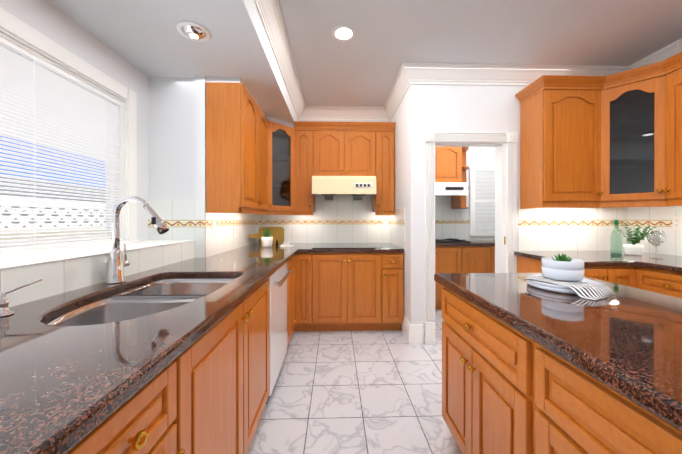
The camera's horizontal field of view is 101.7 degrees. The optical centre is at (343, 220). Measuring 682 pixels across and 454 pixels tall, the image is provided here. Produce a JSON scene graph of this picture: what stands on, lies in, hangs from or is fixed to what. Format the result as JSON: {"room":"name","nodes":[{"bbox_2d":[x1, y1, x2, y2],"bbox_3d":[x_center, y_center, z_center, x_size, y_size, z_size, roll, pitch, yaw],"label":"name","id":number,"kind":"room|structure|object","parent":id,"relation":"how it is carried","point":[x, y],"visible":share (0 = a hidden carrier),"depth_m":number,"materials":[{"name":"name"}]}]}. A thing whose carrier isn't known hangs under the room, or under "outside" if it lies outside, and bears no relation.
{"room":"kitchen","nodes":[
{"label":"kitchen","id":0,"kind":"room"},
{"bbox_2d":[0,0,148,251],"bbox_3d":[-1.647,-0.507,1.161,0.120,1.360,2.290,0,0,-2],"label":"window frame","id":1,"kind":"structure","parent":0,"point":[48,19],"depth_m":1.83,"materials":[{"name":"white paint"}]},
{"bbox_2d":[0,8,138,255],"bbox_3d":[-1.632,-0.400,1.167,0.150,1.165,1.970,0,0,-2],"label":"window","id":2,"kind":"structure","parent":1,"relation":"in","point":[17,29],"depth_m":1.78,"materials":[{"name":"white plastic"}]},
{"bbox_2d":[0,36,120,248],"bbox_3d":[-1.611,-0.365,1.168,0.037,1.018,1.730,0,0,-2],"label":"window blind slats","id":3,"kind":"structure","parent":2,"relation":"attached to","point":[37,82],"depth_m":1.55,"materials":[{"name":"white plastic"}]},
{"bbox_2d":[148,77,194,198],"bbox_3d":[-1.480,0.015,2.362,0.520,2.410,0.100,0,0,-2],"label":"wall","id":4,"kind":"structure","parent":0,"point":[171,119],"depth_m":2.31,"materials":[{"name":"white paint"}]},
{"bbox_2d":[148,220,194,226],"bbox_3d":[-1.418,0.025,2.311,0.400,0.060,0.006,0,0,-2],"label":"trim","id":5,"kind":"structure","parent":4,"relation":"attached to","point":[179,223],"depth_m":2.31,"materials":[{"name":"tile"}]},
{"bbox_2d":[148,199,194,219],"bbox_3d":[-1.418,-0.092,2.311,0.400,0.175,0.006,0,0,-2],"label":"wall tiles","id":6,"kind":"object","parent":4,"relation":"attached to","point":[173,209],"visible":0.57,"depth_m":2.31,"materials":[{"name":"white tile"}]},
{"bbox_2d":[148,227,194,239],"bbox_3d":[-1.418,0.108,2.311,0.400,0.105,0.006,0,0,-2],"label":"wall tiles","id":7,"kind":"object","parent":4,"relation":"attached to","point":[180,233],"depth_m":2.31,"materials":[{"name":"white tile"}]},
{"bbox_2d":[195,220,204,226],"bbox_3d":[-1.177,0.025,2.278,0.080,0.060,0.006,0,0,-2],"label":"trim","id":8,"kind":"structure","parent":4,"relation":"attached to","point":[199,223],"depth_m":2.27,"materials":[{"name":"tile"}]},
{"bbox_2d":[195,227,204,257],"bbox_3d":[-1.177,0.205,2.278,0.080,0.300,0.006,0,0,-2],"label":"wall tiles","id":9,"kind":"structure","parent":4,"relation":"attached to","point":[199,242],"depth_m":2.27,"materials":[{"name":"white tile"}]},
{"bbox_2d":[206,82,273,213],"bbox_3d":[-0.972,-0.626,2.745,0.339,1.030,0.907,0,0,-2],"label":"upper cabinet","id":10,"kind":"object","parent":4,"relation":"attached to","point":[257,162],"depth_m":2.29,"materials":[{"name":"brown wood"}]},
{"bbox_2d":[47,0,297,127],"bbox_3d":[-1.103,-1.345,0.199,1.195,0.320,7.040,0,0,-2],"label":"ceiling","id":11,"kind":"structure","parent":0,"point":[146,38],"depth_m":1.84,"materials":[{"name":"white paint"}]},
{"bbox_2d":[176,21,210,41],"bbox_3d":[-0.938,-1.173,1.744,0.190,0.030,0.190,0,0,-2],"label":"recessed light","id":12,"kind":"object","parent":11,"relation":"in","point":[193,31],"visible":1,"depth_m":1.72,"materials":[{"name":"white metal"}]},
{"bbox_2d":[206,77,293,127],"bbox_3d":[-0.883,-1.167,3.015,0.548,0.050,1.422,0,0,-2],"label":"cabinet filler","id":13,"kind":"structure","parent":11,"relation":"attached to","point":[227,80],"depth_m":2.30,"materials":[{"name":"white paint"}]},
{"bbox_2d":[195,76,205,198],"bbox_3d":[-1.179,0.015,2.331,0.080,2.410,0.100,0,0,-2],"label":"wall jog","id":14,"kind":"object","parent":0,"point":[200,137],"visible":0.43,"depth_m":2.28,"materials":[{"name":"white paint"}]},
{"bbox_2d":[195,199,204,219],"bbox_3d":[-1.177,-0.092,2.277,0.080,0.175,0.006,0,0,-2],"label":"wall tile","id":15,"kind":"object","parent":14,"relation":"attached to","point":[199,209],"visible":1,"depth_m":2.27,"materials":[{"name":"white tile"}]},
{"bbox_2d":[205,225,255,257],"bbox_3d":[-1.154,0.204,3.002,0.006,0.300,1.440,0,0,-2],"label":"wall tile","id":16,"kind":"structure","parent":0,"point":[222,240],"depth_m":2.72,"materials":[{"name":"white tile"}]},
{"bbox_2d":[212,221,215,233],"bbox_3d":[-1.130,0.060,2.432,0.009,0.115,0.070,0,0,-2],"label":"light switch","id":17,"kind":"object","parent":16,"relation":"attached to","point":[213,227],"visible":1,"depth_m":2.42,"materials":[{"name":"white plastic"}]},
{"bbox_2d":[233,226,235,236],"bbox_3d":[-1.144,0.119,2.932,0.008,0.115,0.070,0,0,-2],"label":"light switch","id":18,"kind":"object","parent":16,"relation":"attached to","point":[234,231],"visible":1,"depth_m":2.92,"materials":[{"name":"white plastic"}]},
{"bbox_2d":[298,120,389,121],"bbox_3d":[-0.349,-0.143,3.804,1.980,2.720,0.120,0,0,-2],"label":"wall","id":19,"kind":"structure","parent":0,"point":[341,121],"depth_m":3.75,"materials":[{"name":"white paint"}]},
{"bbox_2d":[254,0,305,119],"bbox_3d":[-0.450,-1.420,0.217,0.112,0.150,7.040,0,0,-2],"label":"crown molding","id":20,"kind":"structure","parent":19,"relation":"attached to","point":[272,20],"depth_m":2.29,"materials":[{"name":"white"}]},
{"bbox_2d":[274,122,293,205],"bbox_3d":[-0.733,-0.627,3.290,0.276,0.904,0.276,0,0,-2],"label":"upper cabinet","id":21,"kind":"object","parent":19,"relation":"attached to","point":[283,135],"depth_m":3.31,"materials":[{"name":"brown wood"}]},
{"bbox_2d":[290,126,314,213],"bbox_3d":[-0.483,-0.628,3.556,0.343,1.030,0.349,0,0,-2],"label":"upper cabinet","id":22,"kind":"object","parent":19,"relation":"attached to","point":[303,204],"depth_m":3.42,"materials":[{"name":"brown wood"}]},
{"bbox_2d":[256,220,389,223],"bbox_3d":[-0.267,0.022,3.743,1.820,0.060,0.006,0,0,-2],"label":"trim","id":23,"kind":"structure","parent":19,"relation":"attached to","point":[319,221],"depth_m":3.74,"materials":[{"name":"tile"}]},
{"bbox_2d":[256,194,389,219],"bbox_3d":[-0.267,-0.296,3.743,1.820,0.575,0.006,0,0,-2],"label":"tile backsplash","id":24,"kind":"structure","parent":19,"relation":"attached to","point":[342,207],"depth_m":3.75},
{"bbox_2d":[256,224,389,242],"bbox_3d":[-0.267,0.202,3.744,1.820,0.300,0.006,0,0,-2],"label":"wall tile","id":25,"kind":"structure","parent":19,"relation":"attached to","point":[335,233],"depth_m":3.74,"materials":[{"name":"white tile"}]},
{"bbox_2d":[383,221,387,228],"bbox_3d":[0.578,0.062,3.759,0.070,0.115,0.008,0,0,-2],"label":"electrical outlet","id":26,"kind":"object","parent":25,"relation":"attached to","point":[385,224],"visible":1,"depth_m":3.76,"materials":[{"name":"white plastic"}]},
{"bbox_2d":[310,121,377,197],"bbox_3d":[0.015,-0.755,3.480,0.774,0.896,0.525,0,0,-2],"label":"upper cabinet","id":27,"kind":"object","parent":19,"relation":"attached to","point":[343,155],"depth_m":3.43,"materials":[{"name":"brown wood"}]},
{"bbox_2d":[312,176,375,199],"bbox_3d":[0.005,-0.395,3.477,0.750,0.265,0.532,0,0,-2],"label":"range hood","id":28,"kind":"object","parent":27,"relation":"attached to","point":[328,186],"depth_m":3.22,"materials":[{"name":"beige metal"}]},
{"bbox_2d":[306,106,390,120],"bbox_3d":[0.082,-1.428,3.696,1.125,0.150,0.112,0,0,-2],"label":"crown molding","id":29,"kind":"structure","parent":19,"relation":"attached to","point":[346,113],"depth_m":3.70,"materials":[{"name":"white paint"}]},
{"bbox_2d":[372,126,394,213],"bbox_3d":[0.487,-0.628,3.596,0.304,1.030,0.302,0,0,-2],"label":"upper cabinet","id":30,"kind":"object","parent":19,"relation":"attached to","point":[385,202],"depth_m":3.45,"materials":[{"name":"brown wood"}]},
{"bbox_2d":[247,309,461,453],"bbox_3d":[0.661,1.254,0.543,4.820,0.060,7.820,0,0,-2],"label":"floor","id":31,"kind":"structure","parent":0,"point":[360,392],"depth_m":1.91,"materials":[{"name":"tile"}]},
{"bbox_2d":[0,243,303,453],"bbox_3d":[-0.814,0.763,1.958,0.780,0.914,3.530,0,0,-2],"label":"base cabinet","id":32,"kind":"object","parent":31,"relation":"on","point":[186,357],"depth_m":0.83,"materials":[{"name":"brown wood"}]},
{"bbox_2d":[0,279,41,316],"bbox_3d":[-1.105,0.258,0.936,0.062,0.100,0.118,0,0,-2],"label":"soap dispenser","id":33,"kind":"object","parent":32,"relation":"on","point":[4,307],"visible":1,"depth_m":0.90,"materials":[{"name":"silver metal"}]},
{"bbox_2d":[106,196,168,283],"bbox_3d":[-1.023,0.092,1.403,0.296,0.430,0.116,0,0,-2],"label":"faucet","id":34,"kind":"object","parent":32,"relation":"on","point":[118,261],"visible":0.98,"depth_m":1.37,"materials":[{"name":"silver metal"}]},
{"bbox_2d":[46,278,235,325],"bbox_3d":[-0.816,0.460,1.238,0.530,0.222,0.857,0,0,-2],"label":"sink","id":35,"kind":"object","parent":32,"relation":"in","point":[156,295],"depth_m":1.27,"materials":[{"name":"silver metal"}]},
{"bbox_2d":[249,227,283,244],"bbox_3d":[-0.962,0.191,3.520,0.490,0.220,0.016,0,0,-45],"label":"cutting board","id":36,"kind":"object","parent":32,"relation":"on","point":[277,233],"visible":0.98,"depth_m":3.58,"materials":[{"name":"brown wood"}]},
{"bbox_2d":[261,228,272,246],"bbox_3d":[-0.873,0.182,3.197,0.173,0.240,0.153,0,0,-2],"label":"grass plant","id":37,"kind":"object","parent":32,"relation":"on","point":[267,240],"visible":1,"depth_m":3.15,"materials":[{"name":"green plant"}]},
{"bbox_2d":[266,262,292,403],"bbox_3d":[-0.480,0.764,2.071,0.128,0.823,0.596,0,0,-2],"label":"dishwasher","id":38,"kind":"object","parent":32,"relation":"in","point":[278,280],"depth_m":1.98,"materials":[{"name":"white metal"}]},
{"bbox_2d":[280,241,293,246],"bbox_3d":[-0.653,0.273,3.236,0.140,0.058,0.120,0,0,-2],"label":"tray","id":39,"kind":"object","parent":32,"relation":"on","point":[286,243],"visible":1,"depth_m":3.19,"materials":[{"name":"white ceramic"}]},
{"bbox_2d":[280,255,295,290],"bbox_3d":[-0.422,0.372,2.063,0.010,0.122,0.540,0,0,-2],"label":"base cabinet","id":40,"kind":"object","parent":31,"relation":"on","point":[289,269],"depth_m":2.31,"materials":[{"name":"brown wood"}]},
{"bbox_2d":[300,243,403,330],"bbox_3d":[0.092,0.757,3.349,1.107,0.921,0.800,0,0,-2],"label":"base cabinet","id":41,"kind":"object","parent":31,"relation":"on","point":[348,286],"depth_m":2.98,"materials":[{"name":"brown wood"}]},
{"bbox_2d":[313,244,380,247],"bbox_3d":[0.036,0.299,3.288,0.760,0.006,0.515,0,0,-2],"label":"cooktop","id":42,"kind":"object","parent":41,"relation":"in","point":[314,245],"depth_m":3.17,"materials":[{"name":"black glass"}]},
{"bbox_2d":[435,238,494,308],"bbox_3d":[1.800,0.743,4.024,2.077,0.947,0.666,0,0,-2],"label":"base cabinet","id":43,"kind":"object","parent":31,"relation":"on","point":[462,256],"visible":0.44,"depth_m":3.72,"materials":[{"name":"brown wood"}]},
{"bbox_2d":[435,240,494,245],"bbox_3d":[1.800,0.321,4.029,2.077,0.040,0.652,0,0,-2],"label":"countertop","id":44,"kind":"structure","parent":43,"relation":"on","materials":[{"name":"stone"}]},
{"bbox_2d":[516,255,597,278],"bbox_3d":[1.894,0.782,2.436,0.318,0.876,0.680,0,0,-2],"label":"base cabinet","id":45,"kind":"object","parent":31,"relation":"on","point":[523,265],"depth_m":2.54,"materials":[{"name":"brown wood"}]},
{"bbox_2d":[514,251,681,286],"bbox_3d":[2.331,0.328,0.968,1.182,0.040,3.642,0,0,-2],"label":"countertop","id":46,"kind":"structure","parent":45,"relation":"on","point":[667,270],"depth_m":2.10,"materials":[{"name":"brown stone"}]},
{"bbox_2d":[610,220,621,255],"bbox_3d":[2.380,0.148,2.418,0.076,0.313,0.076,0,0,-2],"label":"bottle","id":47,"kind":"object","parent":46,"relation":"on","point":[616,222],"visible":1,"depth_m":2.41,"materials":[{"name":"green glass"}]},
{"bbox_2d":[611,223,655,254],"bbox_3d":[2.600,0.161,2.492,0.278,0.286,0.206,0,0,-2],"label":"eucalyptus plant","id":48,"kind":"object","parent":46,"relation":"on","point":[633,248],"visible":0.98,"depth_m":2.46,"materials":[{"name":"green plant"}]},
{"bbox_2d":[647,231,665,258],"bbox_3d":[2.506,0.194,2.222,0.104,0.222,0.104,0,0,-2],"label":"wine glass","id":49,"kind":"object","parent":46,"relation":"on","point":[663,238],"visible":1,"depth_m":2.22,"materials":[{"name":"clear glass"}]},
{"bbox_2d":[436,281,681,453],"bbox_3d":[0.942,0.792,0.347,0.771,0.866,2.535,0,0,-2],"label":"kitchen island","id":50,"kind":"object","parent":31,"relation":"on","point":[527,368],"depth_m":0.88,"materials":[{"name":"brown wood"}]},
{"bbox_2d":[434,273,681,428],"bbox_3d":[0.969,0.333,0.339,0.808,0.048,2.600,0,0,-2],"label":"island countertop","id":51,"kind":"structure","parent":50,"relation":"on","point":[630,339],"depth_m":0.81,"materials":[{"name":"brown stone"}]},
{"bbox_2d":[527,274,603,293],"bbox_3d":[1.006,0.290,1.271,0.278,0.033,0.278,0,0,-2],"label":"plate stack","id":52,"kind":"object","parent":51,"relation":"on","point":[552,287],"visible":0.35,"depth_m":1.21,"materials":[{"name":"white ceramic"}]},
{"bbox_2d":[525,275,613,300],"bbox_3d":[0.975,0.287,1.211,0.152,0.038,0.263,0,0,-26],"label":"striped napkin","id":53,"kind":"object","parent":52,"relation":"on","point":[590,291],"visible":0.79,"depth_m":1.13,"materials":[{"name":"white fabric"}]},
{"bbox_2d":[541,257,584,280],"bbox_3d":[1.011,0.223,1.281,0.156,0.088,0.156,0,0,-2],"label":"bowls","id":54,"kind":"object","parent":53,"relation":"on","point":[573,270],"visible":0.98,"depth_m":1.22,"materials":[{"name":"white ceramic"}]},
{"bbox_2d":[551,253,572,261],"bbox_3d":[1.012,0.185,1.281,0.087,0.072,0.089,0,0,-2],"label":"succulent","id":55,"kind":"object","parent":54,"relation":"in","point":[562,257],"visible":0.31,"depth_m":1.27,"materials":[{"name":"green plant"}]},
{"bbox_2d":[598,271,637,287],"bbox_3d":[2.079,0.782,2.412,0.303,0.876,0.738,0,0,-2],"label":"base cabinet","id":56,"kind":"object","parent":31,"relation":"on","point":[617,279],"depth_m":2.10,"materials":[{"name":"brown wood"}]},
{"bbox_2d":[638,279,681,297],"bbox_3d":[2.537,0.784,1.875,0.716,0.876,0.518,0,0,-2],"label":"base cabinet","id":57,"kind":"object","parent":31,"relation":"on","point":[653,287],"depth_m":1.95,"materials":[{"name":"brown wood"}]},
{"bbox_2d":[390,84,422,323],"bbox_3d":[0.709,-0.143,3.542,0.120,2.720,1.580,0,0,-2],"label":"wall","id":58,"kind":"structure","parent":0,"point":[407,117],"depth_m":2.76,"materials":[{"name":"white paint"}]},
{"bbox_2d":[382,74,410,119],"bbox_3d":[0.602,-1.427,3.191,0.112,0.150,0.870,0,0,-2],"label":"crown molding","id":59,"kind":"structure","parent":58,"relation":"attached to","point":[397,92],"depth_m":3.26,"materials":[{"name":"white"}]},
{"bbox_2d":[390,220,404,225],"bbox_3d":[0.650,0.023,3.381,0.006,0.060,0.780,0,0,-2],"label":"trim","id":60,"kind":"structure","parent":58,"relation":"attached to","point":[397,222],"depth_m":3.31,"materials":[{"name":"tile"}]},
{"bbox_2d":[390,207,404,219],"bbox_3d":[0.650,-0.075,3.381,0.006,0.135,0.780,0,0,-2],"label":"wall tile","id":61,"kind":"structure","parent":58,"relation":"attached to","point":[399,214],"depth_m":3.21,"materials":[{"name":"white tile"}]},
{"bbox_2d":[390,224,404,252],"bbox_3d":[0.650,0.203,3.382,0.006,0.300,0.780,0,0,-2],"label":"wall tile","id":62,"kind":"structure","parent":58,"relation":"attached to","point":[397,235],"depth_m":3.26,"materials":[{"name":"white tile"}]},
{"bbox_2d":[402,316,411,343],"bbox_3d":[0.658,1.123,2.885,0.018,0.192,0.298,0,0,-2],"label":"baseboard","id":63,"kind":"structure","parent":58,"relation":"attached to","point":[406,326],"depth_m":2.81,"materials":[{"name":"white paint"}]},
{"bbox_2d":[423,84,433,342],"bbox_3d":[0.845,-0.141,2.816,0.113,2.720,0.120,0,0,-2],"label":"wall","id":64,"kind":"structure","parent":0,"point":[428,107],"depth_m":2.75,"materials":[{"name":"white paint"}]},
{"bbox_2d":[434,85,526,250],"bbox_3d":[1.890,-0.141,2.845,1.977,2.720,0.120,0,0,-2],"label":"wall","id":65,"kind":"structure","parent":0,"point":[467,108],"depth_m":2.77,"materials":[{"name":"white paint"}]},
{"bbox_2d":[424,131,517,344],"bbox_3d":[1.268,0.169,2.808,0.930,2.100,0.163,0,0,-2],"label":"door frame","id":66,"kind":"structure","parent":65,"relation":"attached to","point":[505,203],"depth_m":2.76,"materials":[{"name":"white"}]},
{"bbox_2d":[398,62,629,85],"bbox_3d":[1.658,-1.426,2.719,2.197,0.150,0.112,0,0,-2],"label":"crown molding","id":67,"kind":"structure","parent":65,"relation":"attached to","point":[408,73],"depth_m":2.71,"materials":[{"name":"white"}]},
{"bbox_2d":[519,75,614,203],"bbox_3d":[2.056,-0.710,2.598,0.568,1.090,0.359,0,0,-2],"label":"upper cabinet","id":68,"kind":"object","parent":65,"relation":"attached to","point":[563,118],"depth_m":2.46,"materials":[{"name":"brown wood"}]},
{"bbox_2d":[518,220,626,225],"bbox_3d":[2.315,0.024,2.793,1.130,0.060,0.006,0,0,-2],"label":"trim","id":69,"kind":"structure","parent":65,"relation":"attached to","point":[565,222],"depth_m":2.79,"materials":[{"name":"tile"}]},
{"bbox_2d":[518,198,626,219],"bbox_3d":[2.315,-0.118,2.793,1.130,0.225,0.006,0,0,-2],"label":"wall tile","id":70,"kind":"structure","parent":65,"relation":"attached to","point":[617,213],"depth_m":2.79,"materials":[{"name":"white tile"}]},
{"bbox_2d":[518,226,626,250],"bbox_3d":[2.315,0.204,2.794,1.130,0.300,0.006,0,0,-2],"label":"wall tile","id":71,"kind":"structure","parent":65,"relation":"attached to","point":[563,238],"depth_m":2.79,"materials":[{"name":"white tile"}]},
{"bbox_2d":[630,38,681,69],"bbox_3d":[2.907,-1.419,-0.202,0.112,0.150,6.020,0,0,-2],"label":"crown molding","id":72,"kind":"structure","parent":65,"relation":"attached to","point":[674,48],"depth_m":2.45,"materials":[{"name":"white"}]},
{"bbox_2d":[466,147,494,219],"bbox_3d":[1.790,-0.145,4.422,2.090,2.720,0.120,0,0,-2],"label":"wall","id":73,"kind":"structure","parent":0,"point":[480,155],"depth_m":4.37,"materials":[{"name":"white paint"}]},
{"bbox_2d":[435,195,467,219],"bbox_3d":[1.357,-0.287,4.347,1.220,0.555,0.006,0,0,-2],"label":"wall tile","id":74,"kind":"structure","parent":73,"relation":"attached to","point":[444,210],"depth_m":4.35,"materials":[{"name":"white tile"}]},
{"bbox_2d":[435,147,468,208],"bbox_3d":[1.349,-0.644,4.077,1.170,0.920,0.525,0,0,-2],"label":"upper cabinet","id":75,"kind":"object","parent":73,"relation":"attached to","point":[451,167],"visible":0.42,"depth_m":4.01,"materials":[{"name":"brown wood"}]},
{"bbox_2d":[435,220,494,223],"bbox_3d":[1.792,0.021,4.360,2.090,0.060,0.006,0,0,-2],"label":"trim","id":76,"kind":"structure","parent":73,"relation":"attached to","point":[452,221],"depth_m":4.36,"materials":[{"name":"tile"}]},
{"bbox_2d":[435,224,494,239],"bbox_3d":[1.792,0.201,4.360,2.090,0.300,0.006,0,0,-2],"label":"wall tile","id":77,"kind":"structure","parent":73,"relation":"attached to","point":[454,231],"depth_m":4.36,"materials":[{"name":"white tile"}]},
{"bbox_2d":[469,165,494,235],"bbox_3d":[2.377,-0.309,4.362,0.780,1.110,0.025,0,0,-2],"label":"window blind","id":78,"kind":"object","parent":73,"relation":"attached to","point":[482,197],"visible":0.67,"depth_m":4.35,"materials":[{"name":"white plastic"}]},
{"bbox_2d":[279,0,681,105],"bbox_3d":[0.661,-1.536,0.537,4.820,0.080,7.820,0,0,-2],"label":"ceiling","id":79,"kind":"structure","parent":0,"point":[362,67],"depth_m":2.25,"materials":[{"name":"white paint"}]},
{"bbox_2d":[332,25,355,40],"bbox_3d":[0.005,-1.495,2.220,0.190,0.008,0.190,0,0,-2],"label":"recessed light","id":80,"kind":"object","parent":79,"relation":"in","point":[343,33],"visible":1,"depth_m":2.21,"materials":[{"name":"white"}]},
{"bbox_3d":[-1.228,0.014,3.050,0.140,2.410,1.340,0,0,-2],"label":"upper cabinet","id":81,"kind":"object","parent":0,"visible":0},
{"bbox_2d":[205,199,255,219],"bbox_3d":[-1.154,-0.094,3.001,0.006,0.175,1.440,0,0,-2],"label":"tile backsplash","id":82,"kind":"structure","parent":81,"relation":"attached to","point":[227,216],"depth_m":2.77,"materials":[{"name":"white tile"}]},
{"bbox_2d":[205,220,255,226],"bbox_3d":[-1.154,0.024,3.002,0.006,0.060,1.440,0,0,-2],"label":"trim","id":83,"kind":"structure","parent":82,"relation":"attached to","point":[208,223],"depth_m":2.80,"materials":[{"name":"tile"}]},
{"bbox_3d":[-1.451,0.696,1.169,0.512,1.054,2.290,0,0,-2],"label":"wall","id":84,"kind":"structure","parent":0,"visible":0},
{"bbox_2d":[0,240,194,269],"bbox_3d":[-1.385,0.166,1.170,0.404,0.006,2.290,0,0,-2],"label":"trim","id":85,"kind":"structure","parent":84,"relation":"on","point":[15,261],"depth_m":1.37,"materials":[{"name":"white"}]},
{"bbox_2d":[0,241,194,307],"bbox_3d":[-1.190,0.263,1.155,0.008,0.189,2.249,0,0,-2],"label":"wall tiles","id":86,"kind":"structure","parent":84,"relation":"attached to","point":[61,277],"depth_m":1.23,"materials":[{"name":"white tile"}]},
{"bbox_3d":[3.000,-0.136,0.604,0.120,2.720,7.820,0,0,-2],"label":"wall","id":87,"kind":"structure","parent":0,"visible":0},
{"bbox_2d":[607,80,658,195],"bbox_3d":[2.432,-0.664,2.343,0.279,0.867,0.279,0,0,-2],"label":"door","id":88,"kind":"structure","parent":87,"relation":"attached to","point":[612,141],"depth_m":2.33,"materials":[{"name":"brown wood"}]},
{"bbox_2d":[627,220,671,226],"bbox_3d":[2.929,0.028,0.900,0.006,0.060,3.814,0,0,-2],"label":"trim","id":89,"kind":"structure","parent":87,"relation":"attached to","point":[661,223],"depth_m":2.59,"materials":[{"name":"tile"}]},
{"bbox_2d":[627,206,681,219],"bbox_3d":[2.929,-0.114,0.899,0.006,0.225,3.814,0,0,-2],"label":"wall tiles","id":90,"kind":"structure","parent":87,"relation":"attached to","point":[654,213],"depth_m":2.58,"materials":[{"name":"white tile"}]},
{"bbox_2d":[627,226,681,256],"bbox_3d":[2.929,0.208,0.900,0.006,0.300,3.814,0,0,-2],"label":"wall tile","id":91,"kind":"structure","parent":87,"relation":"attached to","point":[671,245],"depth_m":2.49,"materials":[{"name":"white tile"}]},
{"bbox_2d":[647,60,681,203],"bbox_3d":[2.710,-0.677,1.983,0.363,1.026,0.562,0,0,-2],"label":"upper cabinet","id":92,"kind":"object","parent":87,"relation":"attached to","point":[670,78],"depth_m":2.17,"materials":[{"name":"brown wood"}]},
{"bbox_2d":[672,216,681,229],"bbox_3d":[2.881,0.020,2.392,0.008,0.115,0.070,0,0,-2],"label":"electrical outlet","id":93,"kind":"object","parent":87,"relation":"attached to","point":[676,222],"visible":1,"depth_m":2.39,"materials":[{"name":"white plastic"}]},
{"label":"outside","id":94,"kind":"structure","parent":0,"visible":0},
{"bbox_2d":[0,82,105,239],"bbox_3d":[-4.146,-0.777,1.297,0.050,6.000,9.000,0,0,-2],"label":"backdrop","id":95,"kind":"structure","parent":94,"point":[18,230],"depth_m":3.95,"materials":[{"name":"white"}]}
]}

